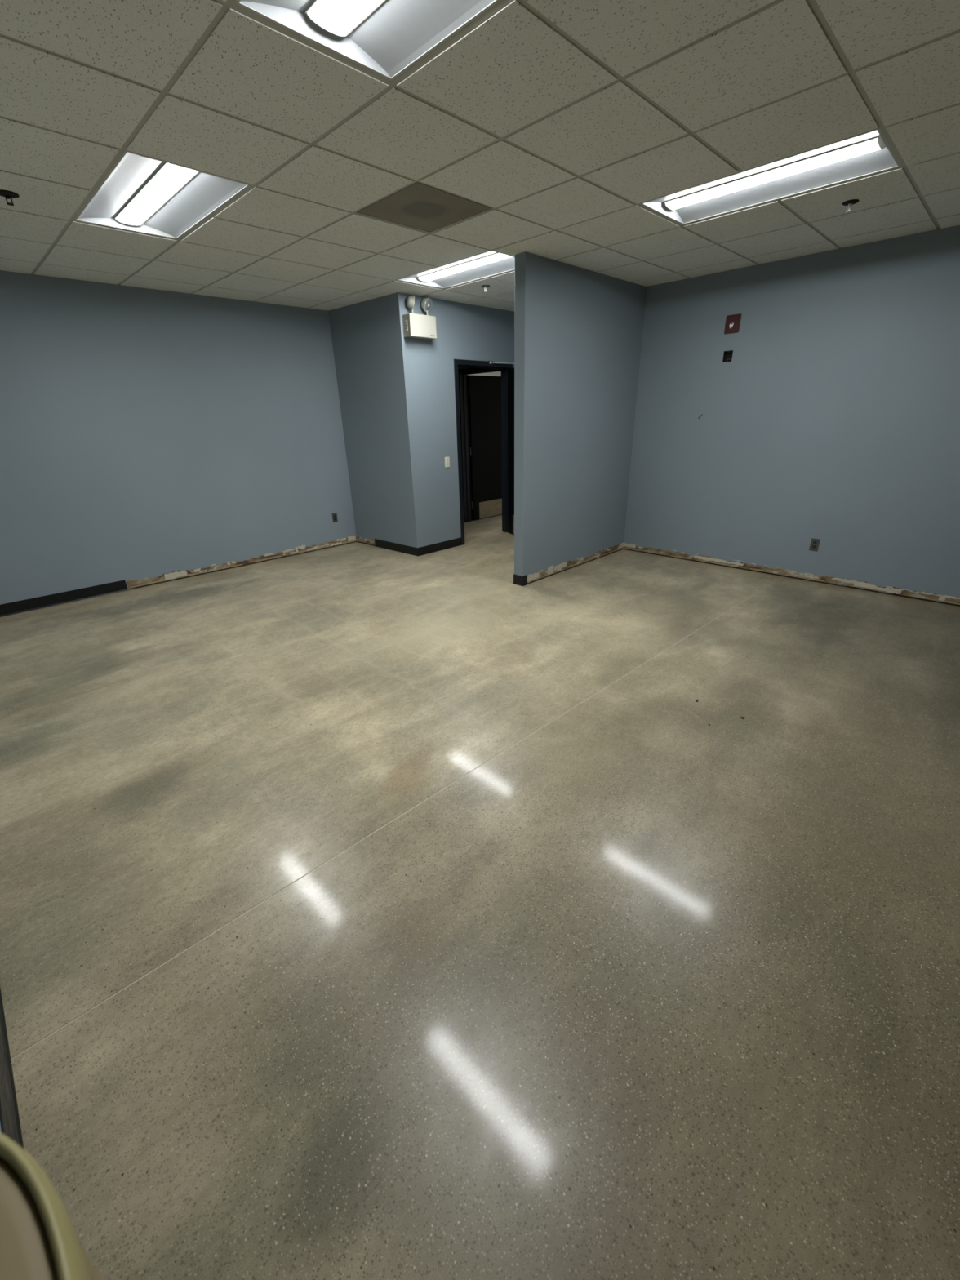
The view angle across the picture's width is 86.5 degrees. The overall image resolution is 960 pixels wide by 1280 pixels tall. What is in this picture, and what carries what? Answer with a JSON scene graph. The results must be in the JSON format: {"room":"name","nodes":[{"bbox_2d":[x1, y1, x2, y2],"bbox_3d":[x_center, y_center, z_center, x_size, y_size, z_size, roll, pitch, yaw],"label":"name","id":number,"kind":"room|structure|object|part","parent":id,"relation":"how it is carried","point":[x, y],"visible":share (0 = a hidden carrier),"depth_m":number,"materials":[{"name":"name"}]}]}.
{"room":"empty office room","nodes":[
{"label":"empty office room","id":0,"kind":"room"},
{"bbox_2d":[0,270,355,604],"bbox_3d":[-3.223,-1.974,5.180,0.140,2.700,4.118,21,32,41],"label":"wall","id":1,"kind":"structure","parent":0,"point":[152,433],"depth_m":5.05,"materials":[{"name":"paint"}]},
{"bbox_2d":[0,579,128,617],"bbox_3d":[-4.090,-0.358,4.788,0.010,0.108,1.345,21,32,41],"label":"baseboard","id":2,"kind":"structure","parent":1,"relation":"attached to","point":[31,604],"depth_m":4.87,"materials":[{"name":"black plastic"}]},
{"bbox_2d":[126,534,356,589],"bbox_3d":[-2.651,-0.978,6.101,0.006,0.104,2.733,21,32,41],"label":"trim","id":3,"kind":"structure","parent":1,"relation":"attached to","point":[174,575],"depth_m":5.91,"materials":[{"name":"paint"}]},
{"bbox_2d":[331,512,337,522],"bbox_3d":[-1.896,-1.599,6.666,0.006,0.116,0.072,21,32,40],"label":"wall outlet","id":4,"kind":"object","parent":1,"relation":"attached to","point":[335,518],"visible":1,"depth_m":6.66,"materials":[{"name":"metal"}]},
{"bbox_2d":[328,292,426,547],"bbox_3d":[-1.260,-2.457,6.147,1.405,2.700,0.177,21,32,40],"label":"wall","id":5,"kind":"structure","parent":0,"point":[373,357],"depth_m":5.92,"materials":[{"name":"paint"}]},
{"bbox_2d":[355,536,374,546],"bbox_3d":[-1.539,-1.332,6.853,0.406,0.086,0.006,19,31,38],"label":"trim","id":6,"kind":"structure","parent":5,"relation":"attached to","point":[360,540],"depth_m":6.85,"materials":[{"name":"paint"}]},
{"bbox_2d":[374,537,462,555],"bbox_3d":[-0.815,-1.285,6.684,0.860,0.100,0.767,21,32,40],"label":"baseboard","id":7,"kind":"structure","parent":5,"relation":"attached to","point":[437,547],"depth_m":6.42,"materials":[{"name":"black plastic"}]},
{"bbox_2d":[408,293,514,546],"bbox_3d":[-0.150,-2.571,6.337,0.130,2.700,1.693,21,32,40],"label":"wall","id":8,"kind":"structure","parent":0,"point":[464,331],"depth_m":5.94,"materials":[{"name":"paint"}]},
{"bbox_2d":[402,295,436,339],"bbox_3d":[-0.629,-3.349,5.294,0.123,0.371,0.359,21,32,40],"label":"emergency light","id":9,"kind":"object","parent":8,"relation":"attached to","point":[415,326],"visible":1,"depth_m":5.27,"materials":[{"name":"beige plastic"}]},
{"bbox_3d":[-0.542,-3.489,5.314,0.040,0.109,0.116,13,28,30],"label":"glass","id":10,"kind":"part","parent":9,"relation":"part of","materials":[{"name":"clear glass"}]},
{"bbox_2d":[444,457,449,467],"bbox_3d":[-0.393,-2.141,6.139,0.011,0.118,0.072,21,32,40],"label":"light switch","id":11,"kind":"object","parent":8,"relation":"attached to","point":[446,459],"visible":1,"depth_m":6.14,"materials":[{"name":"beige plastic"}]},
{"bbox_2d":[457,368,502,522],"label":"door","id":12,"kind":"structure","parent":8,"relation":"in","point":[480,396],"depth_m":7.82,"materials":[{"name":"black paint"}]},
{"bbox_3d":[0.232,-2.184,8.407,0.049,0.255,0.735,21,32,40],"label":"kick plate","id":13,"kind":"part","parent":12,"relation":"part of","materials":[{"name":"metal"}]},
{"bbox_2d":[453,359,514,545],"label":"door frame","id":14,"kind":"structure","parent":8,"relation":"in","point":[507,370],"depth_m":6.62,"materials":[{"name":"black paint"}]},
{"bbox_3d":[0.665,-1.492,6.819,0.049,0.255,0.735,-15,27,-27],"label":"kick plate","id":15,"kind":"part","parent":14,"relation":"part of","materials":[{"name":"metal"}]},
{"bbox_2d":[0,515,959,1279],"bbox_3d":[2.259,-0.415,4.777,14.500,0.100,10.892,21,32,40],"label":"floor","id":16,"kind":"structure","parent":0,"point":[458,939],"depth_m":1.73,"materials":[{"name":"concrete"}]},
{"bbox_2d":[0,1132,103,1279],"bbox_3d":[-0.257,0.888,0.390,0.341,1.200,0.261,21,32,40],"label":"chair","id":17,"kind":"object","parent":16,"relation":"on","point":[39,1240],"visible":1,"depth_m":0.26,"materials":[{"name":"beige plastic"}]},
{"bbox_3d":[-0.272,0.345,0.149,0.324,0.006,0.248,21,32,40],"label":"lid","id":18,"kind":"part","parent":17,"relation":"part of","materials":[{"name":"beige plastic"}]},
{"bbox_2d":[0,0,959,311],"bbox_3d":[2.083,-3.004,3.593,14.280,0.200,10.999,21,32,40],"label":"ceiling","id":19,"kind":"structure","parent":0,"point":[560,118],"depth_m":2.25,"materials":[{"name":"tile"}]},
{"bbox_2d":[0,189,19,205],"bbox_3d":[-2.519,-2.357,2.726,0.100,0.050,0.100,21,32,40],"label":"sprinkler head","id":20,"kind":"object","parent":19,"relation":"attached to","point":[7,194],"visible":1,"depth_m":2.72},
{"bbox_2d":[74,151,249,239],"bbox_3d":[-1.847,-2.539,2.886,1.193,0.111,0.584,21,32,40],"label":"ceiling light","id":21,"kind":"object","parent":19,"relation":"attached to","point":[140,193],"visible":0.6,"depth_m":2.88,"materials":[{"name":"white metal"}]},
{"bbox_3d":[-2.255,-2.663,3.272,0.022,0.040,0.560,21,32,40],"label":"panel","id":22,"kind":"part","parent":21,"relation":"part of","materials":[{"name":"white metal"}]},
{"bbox_3d":[-1.900,-2.515,2.839,1.109,0.036,0.005,21,32,40],"label":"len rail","id":23,"kind":"part","parent":21,"relation":"part of","materials":[{"name":"white plastic"}]},
{"bbox_3d":[-1.795,-2.560,2.935,1.109,0.036,0.005,21,32,40],"label":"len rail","id":24,"kind":"part","parent":21,"relation":"part of","materials":[{"name":"white plastic"}]},
{"bbox_2d":[234,0,501,80],"bbox_3d":[-0.110,-1.887,1.305,1.193,0.111,0.584,21,32,40],"label":"ceiling light","id":25,"kind":"object","parent":19,"relation":"attached to","point":[385,37],"visible":1,"depth_m":1.65,"materials":[{"name":"white metal"}]},
{"bbox_3d":[-0.162,-1.862,1.258,1.109,0.036,0.005,21,32,40],"label":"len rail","id":26,"kind":"part","parent":25,"relation":"part of","materials":[{"name":"white plastic"}]},
{"bbox_3d":[-0.517,-2.010,1.691,0.022,0.040,0.560,21,32,40],"label":"panel","id":27,"kind":"part","parent":25,"relation":"part of","materials":[{"name":"white metal"}]},
{"bbox_3d":[-0.057,-1.908,1.354,1.109,0.036,0.005,21,32,40],"label":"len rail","id":28,"kind":"part","parent":25,"relation":"part of","materials":[{"name":"white plastic"}]},
{"bbox_2d":[356,182,492,232],"bbox_3d":[-0.340,-2.623,3.099,0.584,0.021,0.584,21,32,40],"label":"ceiling vent","id":29,"kind":"object","parent":19,"relation":"in","point":[418,206],"visible":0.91,"depth_m":3.08,"materials":[{"name":"metal"}]},
{"bbox_2d":[398,250,515,288],"bbox_3d":[-0.138,-3.284,4.458,1.193,0.111,0.584,21,32,40],"label":"ceiling light","id":30,"kind":"object","parent":19,"relation":"attached to","point":[491,263],"visible":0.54,"depth_m":4.54,"materials":[{"name":"white metal"}]},
{"bbox_3d":[-0.546,-3.407,4.844,0.022,0.040,0.560,21,32,40],"label":"panel","id":31,"kind":"part","parent":30,"relation":"part of","materials":[{"name":"white metal"}]},
{"bbox_3d":[-0.190,-3.259,4.411,1.109,0.036,0.005,21,32,40],"label":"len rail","id":32,"kind":"part","parent":30,"relation":"part of","materials":[{"name":"white metal"}]},
{"bbox_2d":[480,284,489,292],"bbox_3d":[0.055,-3.423,4.969,0.086,0.050,0.086,21,32,40],"label":"sprinkler head","id":33,"kind":"object","parent":19,"relation":"attached to","point":[485,286],"visible":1,"depth_m":4.96},
{"bbox_2d":[640,128,901,224],"bbox_3d":[1.600,-2.631,2.877,1.193,0.111,0.584,21,32,40],"label":"ceiling light","id":34,"kind":"object","parent":19,"relation":"attached to","point":[869,153],"visible":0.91,"depth_m":2.88,"materials":[{"name":"white metal"}]},
{"bbox_3d":[1.192,-2.754,3.263,0.022,0.040,0.560,21,32,40],"label":"panel","id":35,"kind":"part","parent":34,"relation":"part of","materials":[{"name":"white metal"}]},
{"bbox_3d":[1.548,-2.606,2.830,1.109,0.036,0.005,21,32,40],"label":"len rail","id":36,"kind":"part","parent":34,"relation":"part of","materials":[{"name":"white metal"}]},
{"bbox_2d":[842,199,858,212],"bbox_3d":[2.287,-2.681,3.156,0.086,0.050,0.086,21,32,40],"label":"sprinkler head","id":37,"kind":"object","parent":19,"relation":"attached to","point":[849,202],"visible":1,"depth_m":3.14},
{"bbox_2d":[467,371,501,376],"bbox_3d":[1.142,-3.865,9.174,5.240,2.700,4.565,21,32,40],"label":"wall","id":38,"kind":"structure","parent":0,"point":[496,373],"depth_m":11.19,"materials":[{"name":"white paint"}]},
{"bbox_2d":[514,252,646,581],"bbox_3d":[1.015,-2.073,5.140,0.114,2.700,1.907,21,32,40],"label":"wall","id":39,"kind":"structure","parent":0,"point":[578,331],"depth_m":4.89,"materials":[{"name":"grey paint"}]},
{"bbox_2d":[512,573,527,586],"bbox_3d":[0.397,-0.602,5.067,0.134,0.100,0.068,21,32,40],"label":"baseboard","id":40,"kind":"structure","parent":39,"relation":"attached to","point":[520,580],"depth_m":5.04,"materials":[{"name":"black plastic"}]},
{"bbox_2d":[526,542,624,584],"bbox_3d":[1.115,-0.883,5.647,0.006,0.107,1.850,21,32,40],"label":"trim","id":41,"kind":"structure","parent":39,"relation":"attached to","point":[562,566],"depth_m":5.51,"materials":[{"name":"paint"}]},
{"bbox_2d":[457,225,959,602],"bbox_3d":[2.812,-1.980,4.817,14.000,2.700,0.141,21,32,40],"label":"wall","id":42,"kind":"structure","parent":0,"point":[833,415],"depth_m":4.55,"materials":[{"name":"paint"}]},
{"bbox_2d":[722,350,733,362],"bbox_3d":[2.381,-2.711,4.878,0.083,0.094,0.060,21,32,40],"label":"junction box","id":43,"kind":"object","parent":42,"relation":"attached to","point":[727,356],"visible":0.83,"depth_m":4.89,"materials":[{"name":"black plastic"}]},
{"bbox_2d":[724,313,741,333],"bbox_3d":[2.352,-2.941,4.747,0.134,0.150,0.010,21,32,40],"label":"plate","id":44,"kind":"object","parent":42,"relation":"attached to","point":[732,324],"visible":1,"depth_m":4.74,"materials":[{"name":"red plastic"}]},
{"bbox_2d":[622,542,959,606],"bbox_3d":[3.416,-0.536,4.731,4.656,0.098,0.006,21,32,40],"label":"trim","id":45,"kind":"structure","parent":42,"relation":"attached to","point":[904,593],"depth_m":4.98,"materials":[{"name":"paint"}]},
{"bbox_2d":[808,537,820,551],"bbox_3d":[3.167,-0.902,4.828,0.072,0.116,0.006,21,32,40],"label":"wall outlet","id":46,"kind":"object","parent":42,"relation":"attached to","point":[815,543],"visible":1,"depth_m":4.83,"materials":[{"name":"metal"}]},
{"bbox_3d":[-0.618,0.203,0.107,11.615,2.700,0.140,21,32,40],"label":"wall","id":47,"kind":"structure","parent":0,"visible":0},
{"bbox_2d":[0,986,23,1148],"bbox_3d":[-1.940,0.839,1.962,7.363,0.100,0.010,21,32,40],"label":"baseboard","id":48,"kind":"structure","parent":47,"relation":"attached to","point":[10,1122],"depth_m":1.28,"materials":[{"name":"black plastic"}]}
]}

